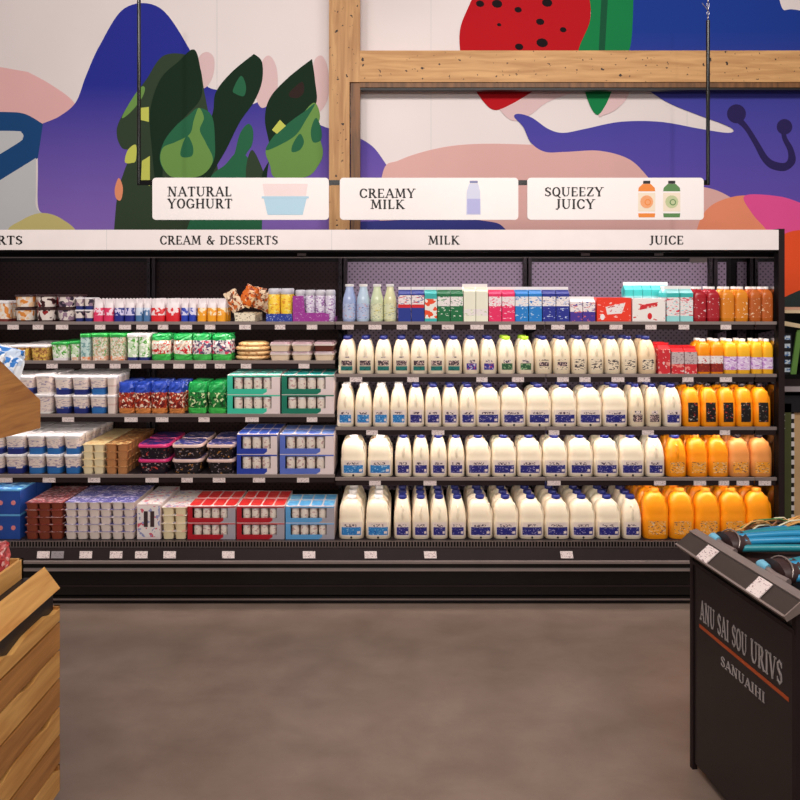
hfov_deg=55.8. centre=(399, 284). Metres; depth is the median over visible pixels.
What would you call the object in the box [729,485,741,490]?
jug
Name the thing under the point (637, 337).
milk jug
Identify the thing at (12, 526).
box
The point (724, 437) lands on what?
jug
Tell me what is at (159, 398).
bag
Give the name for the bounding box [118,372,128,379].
tub
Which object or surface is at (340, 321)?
shelf
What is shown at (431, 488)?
milk jug
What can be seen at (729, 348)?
juice bottle
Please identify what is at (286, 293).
can
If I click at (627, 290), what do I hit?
milk carton
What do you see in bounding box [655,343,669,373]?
milk carton
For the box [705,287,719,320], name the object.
juice bottle
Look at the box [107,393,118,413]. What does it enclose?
tub
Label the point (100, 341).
tub
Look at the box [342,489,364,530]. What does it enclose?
milk jug
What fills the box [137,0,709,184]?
hanger
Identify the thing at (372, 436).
milk jug
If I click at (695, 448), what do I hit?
jug
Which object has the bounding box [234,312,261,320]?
tray
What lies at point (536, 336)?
milk jug
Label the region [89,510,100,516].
pot
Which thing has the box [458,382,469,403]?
milk jug
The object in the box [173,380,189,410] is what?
bag
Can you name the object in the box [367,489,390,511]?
milk jug
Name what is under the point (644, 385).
milk jug
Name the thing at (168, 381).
bag
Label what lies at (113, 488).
yoghurt multipack
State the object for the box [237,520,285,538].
case
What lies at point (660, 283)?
milk carton
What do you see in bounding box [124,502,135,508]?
pot
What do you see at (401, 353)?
milk jug
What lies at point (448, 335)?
milk jug
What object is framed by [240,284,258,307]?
snack bag
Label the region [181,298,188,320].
pouch
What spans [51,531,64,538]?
pot
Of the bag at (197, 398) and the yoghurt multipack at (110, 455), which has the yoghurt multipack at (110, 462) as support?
the yoghurt multipack at (110, 455)
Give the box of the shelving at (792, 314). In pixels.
[785,307,799,518]
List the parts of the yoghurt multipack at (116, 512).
foil lid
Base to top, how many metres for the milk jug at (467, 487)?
0.250 m
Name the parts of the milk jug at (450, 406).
handle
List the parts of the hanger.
rod, cross rail, chain, rod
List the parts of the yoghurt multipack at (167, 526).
foil lid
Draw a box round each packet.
[0,344,24,379]
[0,351,5,363]
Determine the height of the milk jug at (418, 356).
0.224 m
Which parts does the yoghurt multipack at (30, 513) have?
foil lid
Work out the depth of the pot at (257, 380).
4.53 m
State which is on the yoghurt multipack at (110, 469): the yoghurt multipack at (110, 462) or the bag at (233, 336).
the yoghurt multipack at (110, 462)
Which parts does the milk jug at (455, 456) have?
handle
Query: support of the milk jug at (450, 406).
on the refrigerated display case at (105, 264)
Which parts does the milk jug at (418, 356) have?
handle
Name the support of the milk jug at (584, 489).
on the refrigerated display case at (105, 264)
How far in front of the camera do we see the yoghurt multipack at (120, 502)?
4.54 m
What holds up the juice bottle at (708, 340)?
on the refrigerated display case at (105, 264)
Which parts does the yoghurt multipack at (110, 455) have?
foil lid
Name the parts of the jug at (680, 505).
handle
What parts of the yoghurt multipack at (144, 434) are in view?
foil lid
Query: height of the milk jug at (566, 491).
0.250 m
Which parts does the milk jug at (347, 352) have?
handle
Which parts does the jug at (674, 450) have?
handle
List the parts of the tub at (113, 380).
lid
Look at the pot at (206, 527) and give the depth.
4.53 m
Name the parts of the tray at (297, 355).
lid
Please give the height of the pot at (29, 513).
0.039 m
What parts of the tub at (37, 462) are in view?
lid, yoghurt tub, lid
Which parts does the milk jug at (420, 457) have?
handle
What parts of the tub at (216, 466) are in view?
dessert tub, lid, lid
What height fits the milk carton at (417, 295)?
0.208 m
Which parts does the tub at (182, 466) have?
dessert tub, lid, lid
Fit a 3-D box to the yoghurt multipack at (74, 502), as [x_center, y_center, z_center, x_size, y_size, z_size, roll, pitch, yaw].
[-1.937,1.321,4.582,0.136,0.043,0.124,0,0,0]
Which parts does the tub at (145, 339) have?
lid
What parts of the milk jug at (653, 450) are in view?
handle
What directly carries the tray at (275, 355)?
on the refrigerated display case at (105, 264)
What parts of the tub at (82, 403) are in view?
lid, yoghurt tub, lid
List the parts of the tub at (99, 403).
lid, yoghurt tub, lid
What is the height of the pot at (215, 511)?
0.081 m
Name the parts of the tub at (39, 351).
lid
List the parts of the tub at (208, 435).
lid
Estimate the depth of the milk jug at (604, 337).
4.66 m
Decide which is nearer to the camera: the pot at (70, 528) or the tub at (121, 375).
the pot at (70, 528)
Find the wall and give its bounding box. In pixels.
[0,0,733,211]
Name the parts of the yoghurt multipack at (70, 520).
foil lid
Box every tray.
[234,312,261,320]
[266,314,292,320]
[270,341,291,350]
[270,350,291,359]
[271,345,290,350]
[271,355,290,359]
[274,340,293,348]
[292,341,312,350]
[292,350,312,359]
[293,296,337,320]
[293,345,312,350]
[293,354,312,359]
[296,340,314,348]
[314,341,335,350]
[314,350,335,359]
[315,345,334,350]
[315,355,334,359]
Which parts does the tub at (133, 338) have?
lid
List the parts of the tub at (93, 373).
lid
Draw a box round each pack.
[0,540,10,571]
[235,345,270,350]
[236,354,270,359]
[237,350,270,355]
[238,341,268,345]
[785,333,791,341]
[785,342,791,349]
[785,350,791,357]
[785,358,791,365]
[785,366,790,373]
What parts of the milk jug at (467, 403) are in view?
handle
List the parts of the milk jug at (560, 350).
handle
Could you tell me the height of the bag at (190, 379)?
0.187 m
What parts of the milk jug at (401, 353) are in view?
handle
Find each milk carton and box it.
[398,287,410,320]
[411,287,423,320]
[424,287,436,320]
[437,287,449,320]
[450,287,462,320]
[463,284,475,320]
[475,284,487,320]
[488,287,500,320]
[501,287,514,320]
[514,287,527,320]
[528,287,541,320]
[541,287,555,320]
[555,287,568,320]
[569,297,581,320]
[581,297,594,320]
[621,282,632,297]
[632,282,641,297]
[641,282,650,297]
[650,282,659,297]
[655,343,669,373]
[658,286,664,297]
[659,282,667,287]
[663,286,678,320]
[670,346,683,373]
[678,286,692,320]
[682,346,696,373]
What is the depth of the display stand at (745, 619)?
2.63 m
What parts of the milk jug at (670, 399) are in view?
handle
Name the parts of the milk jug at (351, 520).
handle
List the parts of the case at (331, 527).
panel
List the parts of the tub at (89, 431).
lid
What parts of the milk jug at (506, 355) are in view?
handle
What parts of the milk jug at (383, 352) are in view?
handle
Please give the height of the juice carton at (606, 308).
0.143 m
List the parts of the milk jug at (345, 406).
handle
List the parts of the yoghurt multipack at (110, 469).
foil lid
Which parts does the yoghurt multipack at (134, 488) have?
foil lid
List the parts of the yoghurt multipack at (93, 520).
foil lid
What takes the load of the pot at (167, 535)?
on the yoghurt multipack at (167, 534)
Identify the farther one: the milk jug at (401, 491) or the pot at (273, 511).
the milk jug at (401, 491)
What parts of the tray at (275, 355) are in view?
lid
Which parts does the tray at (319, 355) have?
lid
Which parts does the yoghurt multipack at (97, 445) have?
foil lid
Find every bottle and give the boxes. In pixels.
[343,284,355,320]
[357,284,369,320]
[370,284,382,320]
[384,284,396,320]
[690,338,699,345]
[693,287,705,320]
[695,339,709,373]
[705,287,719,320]
[705,338,712,343]
[708,339,722,373]
[719,287,733,320]
[719,338,725,344]
[722,339,736,373]
[732,338,738,343]
[733,287,747,320]
[735,339,749,373]
[746,338,752,344]
[747,287,760,320]
[749,339,761,373]
[760,287,772,320]
[761,339,772,373]
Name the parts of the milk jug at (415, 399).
handle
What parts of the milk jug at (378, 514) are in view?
handle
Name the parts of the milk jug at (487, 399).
handle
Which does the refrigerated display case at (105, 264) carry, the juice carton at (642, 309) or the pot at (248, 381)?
the juice carton at (642, 309)
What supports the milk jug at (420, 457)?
on the refrigerated display case at (105, 264)
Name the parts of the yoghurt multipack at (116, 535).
foil lid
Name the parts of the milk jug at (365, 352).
handle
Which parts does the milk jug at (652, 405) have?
handle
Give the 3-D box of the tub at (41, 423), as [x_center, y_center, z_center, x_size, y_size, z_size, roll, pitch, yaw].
[-2.311,0.957,4.917,0.122,0.116,0.107,0,0,0]
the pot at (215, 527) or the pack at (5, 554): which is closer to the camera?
the pack at (5, 554)
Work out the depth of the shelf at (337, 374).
4.50 m
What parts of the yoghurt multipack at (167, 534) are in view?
foil lid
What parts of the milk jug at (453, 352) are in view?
handle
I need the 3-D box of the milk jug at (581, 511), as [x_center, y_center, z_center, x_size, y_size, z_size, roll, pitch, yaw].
[1.098,1.395,4.572,0.150,0.250,0.105,0,0,0]
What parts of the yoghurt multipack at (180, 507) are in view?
foil lid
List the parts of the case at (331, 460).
panel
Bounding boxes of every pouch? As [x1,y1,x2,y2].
[94,298,103,320]
[104,298,113,320]
[114,298,124,320]
[125,298,135,320]
[136,298,143,320]
[143,298,150,320]
[151,298,165,320]
[166,298,180,320]
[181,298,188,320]
[189,298,196,320]
[197,298,206,320]
[207,298,216,320]
[217,298,226,320]
[221,298,228,320]
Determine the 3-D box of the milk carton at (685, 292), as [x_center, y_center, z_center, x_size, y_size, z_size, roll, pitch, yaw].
[1.714,0.113,4.556,0.075,0.214,0.072,0,0,0]
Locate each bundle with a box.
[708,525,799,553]
[756,555,799,584]
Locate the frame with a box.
[329,0,799,229]
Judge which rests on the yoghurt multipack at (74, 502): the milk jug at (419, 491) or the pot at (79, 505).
the pot at (79, 505)
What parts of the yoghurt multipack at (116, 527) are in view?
foil lid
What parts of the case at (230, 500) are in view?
panel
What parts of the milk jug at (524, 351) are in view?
handle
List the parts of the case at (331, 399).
panel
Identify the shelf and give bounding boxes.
[0,318,340,324]
[0,453,341,477]
[24,352,338,363]
[40,409,336,416]
[335,318,544,324]
[335,364,545,376]
[335,422,545,429]
[335,456,545,480]
[545,321,754,324]
[545,474,754,480]
[546,373,754,376]
[546,425,754,429]
[752,425,776,429]
[752,476,776,480]
[755,321,776,324]
[755,374,776,376]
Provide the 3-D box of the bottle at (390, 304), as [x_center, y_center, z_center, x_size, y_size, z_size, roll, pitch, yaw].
[-0.059,0.107,4.559,0.078,0.225,0.078,0,0,0]
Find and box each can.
[268,288,279,313]
[281,288,292,316]
[295,290,304,305]
[305,290,314,312]
[315,290,324,312]
[325,290,334,320]
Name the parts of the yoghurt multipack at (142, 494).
foil lid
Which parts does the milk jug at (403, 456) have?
handle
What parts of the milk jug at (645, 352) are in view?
handle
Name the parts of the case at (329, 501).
panel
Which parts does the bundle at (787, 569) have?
handle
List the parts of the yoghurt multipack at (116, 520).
foil lid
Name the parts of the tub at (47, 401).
lid, yoghurt tub, lid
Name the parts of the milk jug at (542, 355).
handle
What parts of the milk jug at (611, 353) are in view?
handle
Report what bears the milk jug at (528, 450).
on the refrigerated display case at (105, 264)
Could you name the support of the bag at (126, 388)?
on the refrigerated display case at (105, 264)
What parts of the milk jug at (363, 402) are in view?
handle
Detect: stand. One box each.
[0,361,59,799]
[675,529,799,799]
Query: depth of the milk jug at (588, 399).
4.53 m
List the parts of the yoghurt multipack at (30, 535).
foil lid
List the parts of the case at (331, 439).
panel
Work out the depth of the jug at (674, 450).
4.53 m
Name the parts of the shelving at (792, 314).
olive post, slanted trim, shelf, price rail, panel, beige panel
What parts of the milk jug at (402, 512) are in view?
handle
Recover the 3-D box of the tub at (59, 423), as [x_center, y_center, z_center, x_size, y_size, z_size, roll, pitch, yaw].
[-2.187,0.957,4.917,0.104,0.116,0.107,0,0,0]
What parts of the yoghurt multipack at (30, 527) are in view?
foil lid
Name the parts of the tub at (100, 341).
lid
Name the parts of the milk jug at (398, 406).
handle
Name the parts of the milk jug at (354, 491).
handle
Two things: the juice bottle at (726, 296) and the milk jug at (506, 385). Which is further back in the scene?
the milk jug at (506, 385)
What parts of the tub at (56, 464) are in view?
lid, yoghurt tub, lid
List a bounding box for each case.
[0,229,784,602]
[188,491,246,522]
[188,521,236,538]
[227,369,287,393]
[227,393,281,413]
[237,424,285,453]
[237,451,279,473]
[237,491,292,522]
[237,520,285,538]
[280,425,337,453]
[280,445,337,473]
[282,369,337,393]
[282,388,337,413]
[286,494,337,522]
[286,511,337,538]
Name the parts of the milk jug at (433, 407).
handle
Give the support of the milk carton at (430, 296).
on the refrigerated display case at (105, 264)
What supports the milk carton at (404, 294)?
on the refrigerated display case at (105, 264)
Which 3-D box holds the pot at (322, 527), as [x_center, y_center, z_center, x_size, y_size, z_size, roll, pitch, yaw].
[-0.465,1.476,4.552,0.051,0.081,0.050,0,0,0]
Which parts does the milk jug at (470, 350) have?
handle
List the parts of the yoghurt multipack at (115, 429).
foil lid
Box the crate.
[0,558,22,594]
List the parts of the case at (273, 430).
panel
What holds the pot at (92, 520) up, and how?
on the yoghurt multipack at (93, 520)
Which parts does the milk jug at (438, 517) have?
handle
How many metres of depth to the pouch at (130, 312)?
4.53 m
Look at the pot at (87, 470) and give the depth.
4.53 m
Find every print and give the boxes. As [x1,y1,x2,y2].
[0,500,15,504]
[138,506,159,536]
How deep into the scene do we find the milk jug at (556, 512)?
4.53 m
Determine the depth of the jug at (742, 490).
4.67 m
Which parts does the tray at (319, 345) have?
lid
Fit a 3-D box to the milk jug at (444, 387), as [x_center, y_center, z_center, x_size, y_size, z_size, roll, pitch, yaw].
[0.304,0.723,4.674,0.102,0.250,0.102,0,0,0]
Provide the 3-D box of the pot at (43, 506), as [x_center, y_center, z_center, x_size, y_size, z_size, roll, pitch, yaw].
[-2.131,1.326,4.551,0.070,0.039,0.059,0,0,0]
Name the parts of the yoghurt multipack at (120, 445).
foil lid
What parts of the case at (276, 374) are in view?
panel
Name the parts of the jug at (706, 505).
handle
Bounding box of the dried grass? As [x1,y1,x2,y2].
[735,516,799,530]
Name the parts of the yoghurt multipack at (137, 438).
foil lid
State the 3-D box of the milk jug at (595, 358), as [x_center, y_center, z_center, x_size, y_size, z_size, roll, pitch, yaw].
[1.177,0.420,4.568,0.095,0.224,0.102,0,0,0]
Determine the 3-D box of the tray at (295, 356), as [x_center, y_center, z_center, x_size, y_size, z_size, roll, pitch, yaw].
[-0.589,0.435,4.575,0.117,0.034,0.103,0,0,0]
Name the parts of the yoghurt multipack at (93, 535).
foil lid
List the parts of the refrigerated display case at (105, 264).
perforated panel, price rail, price rail, price rail, price rail, perforated panel, price rail, bumper rail, panel, kick plate, canopy trim, header panel, perforated panel, price rail, price rail, price rail, price rail, perforated panel, price rail, price rail, price rail, price rail, perforated panel, price rail, price rail, price rail, price rail, panel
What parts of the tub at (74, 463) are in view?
lid, yoghurt tub, lid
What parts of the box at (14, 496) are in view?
lid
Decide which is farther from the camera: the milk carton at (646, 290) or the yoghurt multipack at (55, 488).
the yoghurt multipack at (55, 488)
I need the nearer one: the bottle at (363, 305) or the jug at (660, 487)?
the bottle at (363, 305)
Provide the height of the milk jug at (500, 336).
0.224 m
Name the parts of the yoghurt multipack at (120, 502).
foil lid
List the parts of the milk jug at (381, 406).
handle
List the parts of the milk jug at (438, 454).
handle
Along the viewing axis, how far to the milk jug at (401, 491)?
4.67 m
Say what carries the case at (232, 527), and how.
on the refrigerated display case at (105, 264)
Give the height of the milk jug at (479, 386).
0.250 m
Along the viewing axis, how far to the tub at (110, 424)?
5.00 m
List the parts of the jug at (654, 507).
handle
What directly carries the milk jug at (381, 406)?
on the refrigerated display case at (105, 264)
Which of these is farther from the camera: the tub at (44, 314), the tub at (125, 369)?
the tub at (125, 369)
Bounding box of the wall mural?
[0,0,799,306]
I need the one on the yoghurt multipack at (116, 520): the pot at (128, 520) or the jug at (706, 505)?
the pot at (128, 520)
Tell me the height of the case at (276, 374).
0.117 m
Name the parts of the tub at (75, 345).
lid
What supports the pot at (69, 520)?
on the yoghurt multipack at (70, 520)
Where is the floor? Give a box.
[53,603,725,799]
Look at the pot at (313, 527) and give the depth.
4.53 m
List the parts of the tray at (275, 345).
lid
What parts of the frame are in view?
post, post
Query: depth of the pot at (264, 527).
4.53 m
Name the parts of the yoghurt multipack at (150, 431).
foil lid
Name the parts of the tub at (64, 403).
lid, yoghurt tub, lid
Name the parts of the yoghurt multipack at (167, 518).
foil lid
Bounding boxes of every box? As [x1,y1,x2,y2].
[0,482,35,513]
[0,511,26,538]
[36,482,50,495]
[137,498,166,538]
[145,492,173,501]
[152,486,179,495]
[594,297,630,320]
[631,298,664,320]
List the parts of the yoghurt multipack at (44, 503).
foil lid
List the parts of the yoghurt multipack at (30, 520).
foil lid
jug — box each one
[337,383,354,426]
[339,336,355,373]
[339,493,363,538]
[341,435,365,476]
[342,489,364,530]
[343,382,354,404]
[343,485,365,524]
[344,435,366,470]
[344,485,366,508]
[345,335,356,370]
[355,383,371,426]
[357,336,373,373]
[359,382,372,421]
[361,335,374,370]
[366,493,390,538]
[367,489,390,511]
[368,435,392,476]
[368,485,390,504]
[369,435,392,450]
[369,485,390,498]
[373,383,389,426]
[375,336,391,373]
[376,382,389,403]
[390,383,406,426]
[393,336,409,373]
[394,485,410,504]
[394,485,410,506]
[394,489,410,509]
[394,494,410,538]
[395,435,411,476]
[407,382,421,421]
[408,383,423,426]
[410,336,427,373]
[411,485,426,519]
[412,435,428,476]
[412,485,427,503]
[412,489,427,512]
[412,494,429,538]
[424,382,437,421]
[425,383,441,426]
[428,336,444,373]
[428,485,442,508]
[429,435,443,470]
[429,485,444,516]
[430,435,446,476]
[430,489,445,514]
[430,494,447,538]
[441,382,452,404]
[442,383,458,426]
[444,335,455,351]
[445,336,461,373]
[445,485,459,504]
[446,435,451,453]
[446,485,460,509]
[447,435,464,476]
[447,489,461,515]
[448,494,465,538]
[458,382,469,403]
[459,383,475,426]
[462,335,472,370]
[463,336,478,373]
[463,485,485,506]
[464,435,485,456]
[465,435,490,476]
[465,485,487,511]
[466,489,489,530]
[467,493,492,538]
[474,382,489,397]
[475,383,500,426]
[479,335,489,370]
[480,336,496,373]
[487,485,507,501]
[489,435,509,450]
[489,485,510,506]
[491,435,515,476]
[491,489,512,511]
[493,493,517,538]
[496,335,506,354]
[497,336,514,373]
[498,382,513,405]
[500,383,525,426]
[510,485,530,499]
[513,485,533,505]
[514,335,524,371]
[514,435,533,446]
[516,336,533,373]
[516,435,541,476]
[516,489,536,508]
[518,493,543,538]
[523,382,538,399]
[526,383,550,426]
[532,335,542,354]
[534,336,551,373]
[534,481,554,497]
[537,484,557,502]
[539,430,548,449]
[540,489,561,511]
[542,435,566,476]
[544,493,568,538]
[548,382,562,397]
[549,335,560,354]
[551,383,576,426]
[552,336,569,373]
[558,485,568,496]
[561,485,582,501]
[563,435,574,446]
[565,489,586,508]
[567,335,576,352]
[567,435,592,476]
[569,493,594,538]
[570,336,586,373]
[572,382,587,396]
[576,383,601,426]
[581,485,592,495]
[584,335,593,349]
[586,336,603,373]
[586,485,601,501]
[588,435,599,446]
[590,489,605,507]
[592,435,617,476]
[594,493,619,538]
[597,382,611,395]
[600,335,609,349]
[601,383,626,426]
[603,336,619,373]
[607,485,614,495]
[611,485,623,501]
[613,435,624,446]
[616,335,625,348]
[616,489,628,509]
[618,435,643,476]
[619,336,636,373]
[620,493,640,538]
[623,382,632,397]
[625,485,631,492]
[627,383,643,426]
[630,485,642,499]
[633,335,643,349]
[636,336,655,373]
[636,485,651,514]
[639,435,647,447]
[640,382,648,400]
[641,486,667,538]
[643,435,663,476]
[644,383,660,426]
[656,485,667,492]
[657,382,667,402]
[659,435,668,451]
[661,383,680,426]
[661,485,676,501]
[664,435,685,476]
[667,486,693,538]
[675,382,685,396]
[679,435,690,447]
[680,383,699,426]
[680,485,692,491]
[685,435,707,476]
[686,485,701,500]
[692,486,719,534]
[693,382,703,391]
[698,383,717,426]
[699,435,711,444]
[705,435,727,476]
[705,485,717,491]
[710,382,720,392]
[711,485,727,500]
[715,383,734,426]
[718,486,745,531]
[720,435,731,442]
[726,435,749,476]
[728,382,737,391]
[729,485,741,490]
[733,383,752,426]
[736,485,752,498]
[741,435,753,443]
[743,486,770,523]
[745,382,755,390]
[747,434,771,476]
[750,383,769,426]
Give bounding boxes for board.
[790,330,799,373]
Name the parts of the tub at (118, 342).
lid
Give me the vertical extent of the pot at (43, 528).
0.039 m
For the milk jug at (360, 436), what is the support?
on the refrigerated display case at (105, 264)
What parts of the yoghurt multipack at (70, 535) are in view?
foil lid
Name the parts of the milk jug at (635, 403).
handle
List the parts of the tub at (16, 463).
lid, yoghurt tub, lid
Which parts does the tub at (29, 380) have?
lid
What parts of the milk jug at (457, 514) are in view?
handle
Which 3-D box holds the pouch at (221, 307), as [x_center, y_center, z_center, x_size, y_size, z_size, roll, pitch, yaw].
[-1.070,0.150,4.545,0.055,0.140,0.050,0,0,0]
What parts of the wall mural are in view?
pink panel, green stem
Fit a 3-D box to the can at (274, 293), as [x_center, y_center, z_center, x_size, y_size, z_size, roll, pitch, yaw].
[-0.759,0.120,4.561,0.072,0.199,0.071,0,0,0]
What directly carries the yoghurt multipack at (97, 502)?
on the yoghurt multipack at (93, 512)
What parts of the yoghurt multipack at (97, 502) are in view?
foil lid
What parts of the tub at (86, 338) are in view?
lid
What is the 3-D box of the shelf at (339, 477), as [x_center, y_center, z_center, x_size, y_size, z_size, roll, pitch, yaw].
[0.241,1.155,4.787,1.252,0.018,0.577,0,0,0]
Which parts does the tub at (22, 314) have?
yoghurt tub, lid, lid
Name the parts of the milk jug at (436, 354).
handle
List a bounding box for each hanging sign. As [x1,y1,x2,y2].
[152,178,328,219]
[340,178,517,219]
[527,178,703,219]
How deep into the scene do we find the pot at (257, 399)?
4.53 m
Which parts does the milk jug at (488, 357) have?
handle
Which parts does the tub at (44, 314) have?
yoghurt tub, lid, lid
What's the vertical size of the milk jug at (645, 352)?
0.224 m
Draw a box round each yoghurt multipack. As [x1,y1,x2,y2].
[25,506,66,516]
[25,514,66,523]
[25,521,66,531]
[25,528,66,538]
[26,497,70,509]
[36,491,79,498]
[46,486,87,492]
[65,497,94,508]
[65,507,89,516]
[65,514,89,523]
[65,522,89,531]
[65,529,89,538]
[74,491,103,496]
[82,440,110,451]
[82,449,106,458]
[82,457,106,465]
[83,464,106,473]
[83,486,110,490]
[88,497,117,508]
[88,507,112,516]
[88,514,112,523]
[88,522,112,531]
[88,529,112,538]
[92,436,118,441]
[97,491,125,496]
[100,432,126,436]
[105,440,134,451]
[105,448,133,458]
[105,455,133,465]
[105,486,131,490]
[106,462,134,473]
[108,428,133,433]
[111,497,140,508]
[111,513,136,523]
[111,521,136,531]
[111,528,136,538]
[112,506,136,516]
[115,436,141,446]
[119,491,147,501]
[122,432,147,442]
[127,486,153,494]
[129,428,154,437]
[133,444,139,453]
[133,451,139,460]
[133,459,139,468]
[162,501,191,514]
[162,512,187,522]
[162,520,187,530]
[162,527,187,538]
[169,496,196,500]
[175,490,202,495]
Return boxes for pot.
[26,503,39,509]
[26,518,38,523]
[26,525,39,531]
[27,511,38,516]
[27,533,38,538]
[39,503,51,509]
[39,511,51,516]
[39,518,51,523]
[39,525,51,531]
[39,533,51,538]
[51,502,64,509]
[51,509,64,516]
[51,517,64,523]
[51,524,64,531]
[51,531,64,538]
[66,503,77,508]
[66,510,77,516]
[66,518,77,523]
[66,525,77,531]
[66,533,77,538]
[77,503,89,508]
[77,510,89,516]
[77,518,89,523]
[77,525,89,531]
[77,533,89,538]
[83,445,94,451]
[83,453,94,458]
[83,460,94,465]
[83,467,94,473]
[89,503,100,508]
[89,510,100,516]
[89,518,100,523]
[89,525,100,531]
[89,533,100,538]
[94,445,105,451]
[94,452,105,458]
[94,459,105,465]
[94,466,105,473]
[101,503,112,508]
[101,510,112,516]
[101,518,112,523]
[101,525,112,531]
[101,533,112,538]
[106,445,117,451]
[106,460,117,465]
[106,467,117,473]
[107,453,117,458]
[112,510,123,516]
[113,503,123,508]
[113,518,123,523]
[113,525,123,531]
[113,533,123,538]
[117,444,129,451]
[117,466,129,473]
[118,451,129,458]
[118,459,129,465]
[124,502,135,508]
[124,509,135,516]
[124,517,135,523]
[124,524,135,531]
[124,531,135,538]
[163,508,174,514]
[163,516,174,522]
[163,524,174,530]
[163,532,174,538]
[175,507,187,514]
[175,515,187,522]
[175,523,187,530]
[175,531,187,538]
[194,508,201,517]
[194,524,201,534]
[203,508,210,517]
[203,524,210,534]
[212,508,219,517]
[212,524,219,534]
[220,508,227,517]
[220,524,227,534]
[234,377,242,388]
[234,396,242,407]
[242,436,251,447]
[242,456,251,467]
[243,508,250,517]
[243,524,250,534]
[244,377,252,388]
[244,396,252,407]
[252,436,261,447]
[252,456,261,467]
[252,508,259,517]
[252,524,259,534]
[253,377,262,388]
[253,396,262,407]
[260,508,268,517]
[260,524,268,534]
[262,436,270,447]
[262,456,270,467]
[263,377,271,388]
[263,396,271,407]
[269,508,276,517]
[269,524,276,534]
[286,436,295,447]
[286,456,295,467]
[288,377,296,388]
[288,396,296,407]
[291,508,299,517]
[291,524,299,534]
[296,436,305,447]
[296,456,305,467]
[297,377,306,388]
[297,396,306,407]
[300,508,308,517]
[300,524,308,534]
[306,436,315,447]
[306,456,315,467]
[307,377,315,388]
[307,396,315,407]
[309,508,317,517]
[309,524,317,534]
[316,436,324,447]
[316,456,324,467]
[317,377,325,388]
[317,396,325,407]
[319,508,326,517]
[319,524,326,534]
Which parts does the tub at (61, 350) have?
lid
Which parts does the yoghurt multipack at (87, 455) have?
foil lid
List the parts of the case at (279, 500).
panel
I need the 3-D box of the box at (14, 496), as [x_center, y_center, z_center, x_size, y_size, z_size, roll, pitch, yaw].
[-2.354,1.296,4.624,0.161,0.149,0.201,0,0,0]
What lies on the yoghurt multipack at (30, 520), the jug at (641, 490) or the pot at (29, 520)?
the pot at (29, 520)
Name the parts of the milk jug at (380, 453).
handle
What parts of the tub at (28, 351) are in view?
lid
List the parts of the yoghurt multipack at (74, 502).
foil lid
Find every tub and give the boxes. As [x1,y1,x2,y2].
[0,301,13,320]
[0,437,7,453]
[0,452,7,472]
[5,300,16,320]
[5,432,30,473]
[11,344,33,359]
[15,295,35,320]
[20,374,36,393]
[22,370,38,372]
[27,432,48,473]
[28,437,46,453]
[30,341,49,342]
[30,344,52,359]
[32,294,45,307]
[35,373,57,412]
[36,295,56,320]
[37,428,57,432]
[40,422,55,425]
[45,371,65,374]
[45,432,66,473]
[46,425,65,428]
[51,341,70,359]
[53,294,65,307]
[53,369,73,372]
[54,374,74,412]
[54,422,73,425]
[54,428,75,432]
[57,295,78,320]
[63,425,82,428]
[64,372,82,374]
[64,432,85,473]
[70,340,80,359]
[70,422,89,425]
[72,370,90,372]
[72,374,92,412]
[73,294,86,297]
[73,428,93,442]
[75,298,84,309]
[75,310,84,320]
[79,368,97,370]
[80,333,92,359]
[81,372,99,391]
[81,425,100,438]
[84,298,94,309]
[84,310,93,320]
[88,422,107,435]
[89,370,107,372]
[90,374,109,412]
[91,378,107,394]
[92,333,109,359]
[96,368,113,370]
[98,372,116,374]
[105,370,123,372]
[106,422,113,431]
[107,375,118,394]
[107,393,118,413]
[110,333,127,359]
[112,368,130,376]
[113,373,123,392]
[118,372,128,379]
[127,333,138,359]
[138,438,175,473]
[139,333,152,359]
[139,445,173,458]
[150,432,185,440]
[172,438,207,473]
[173,444,206,458]
[183,432,215,450]
[207,438,236,473]
[208,446,236,458]
[215,432,238,437]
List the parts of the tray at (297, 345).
lid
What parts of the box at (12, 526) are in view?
lid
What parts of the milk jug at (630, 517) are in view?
handle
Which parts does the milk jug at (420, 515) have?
handle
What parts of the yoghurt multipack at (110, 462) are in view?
foil lid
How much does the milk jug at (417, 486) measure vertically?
0.250 m
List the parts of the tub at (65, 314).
lid, yoghurt tub, lid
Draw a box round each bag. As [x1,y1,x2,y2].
[119,381,135,412]
[129,378,144,380]
[135,381,151,412]
[151,381,167,412]
[152,333,171,359]
[156,380,171,410]
[158,332,175,358]
[161,378,175,381]
[168,381,185,412]
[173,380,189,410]
[174,333,192,359]
[177,378,192,381]
[188,381,207,412]
[192,333,212,359]
[193,380,209,410]
[196,378,213,381]
[208,381,226,412]
[212,333,231,359]
[217,332,234,358]
[223,289,244,312]
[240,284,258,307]
[250,286,266,309]
[262,293,268,313]
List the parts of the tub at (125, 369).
lid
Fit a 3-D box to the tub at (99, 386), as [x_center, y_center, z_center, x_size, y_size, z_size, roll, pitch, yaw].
[-1.813,0.609,4.575,0.094,0.098,0.100,0,0,0]

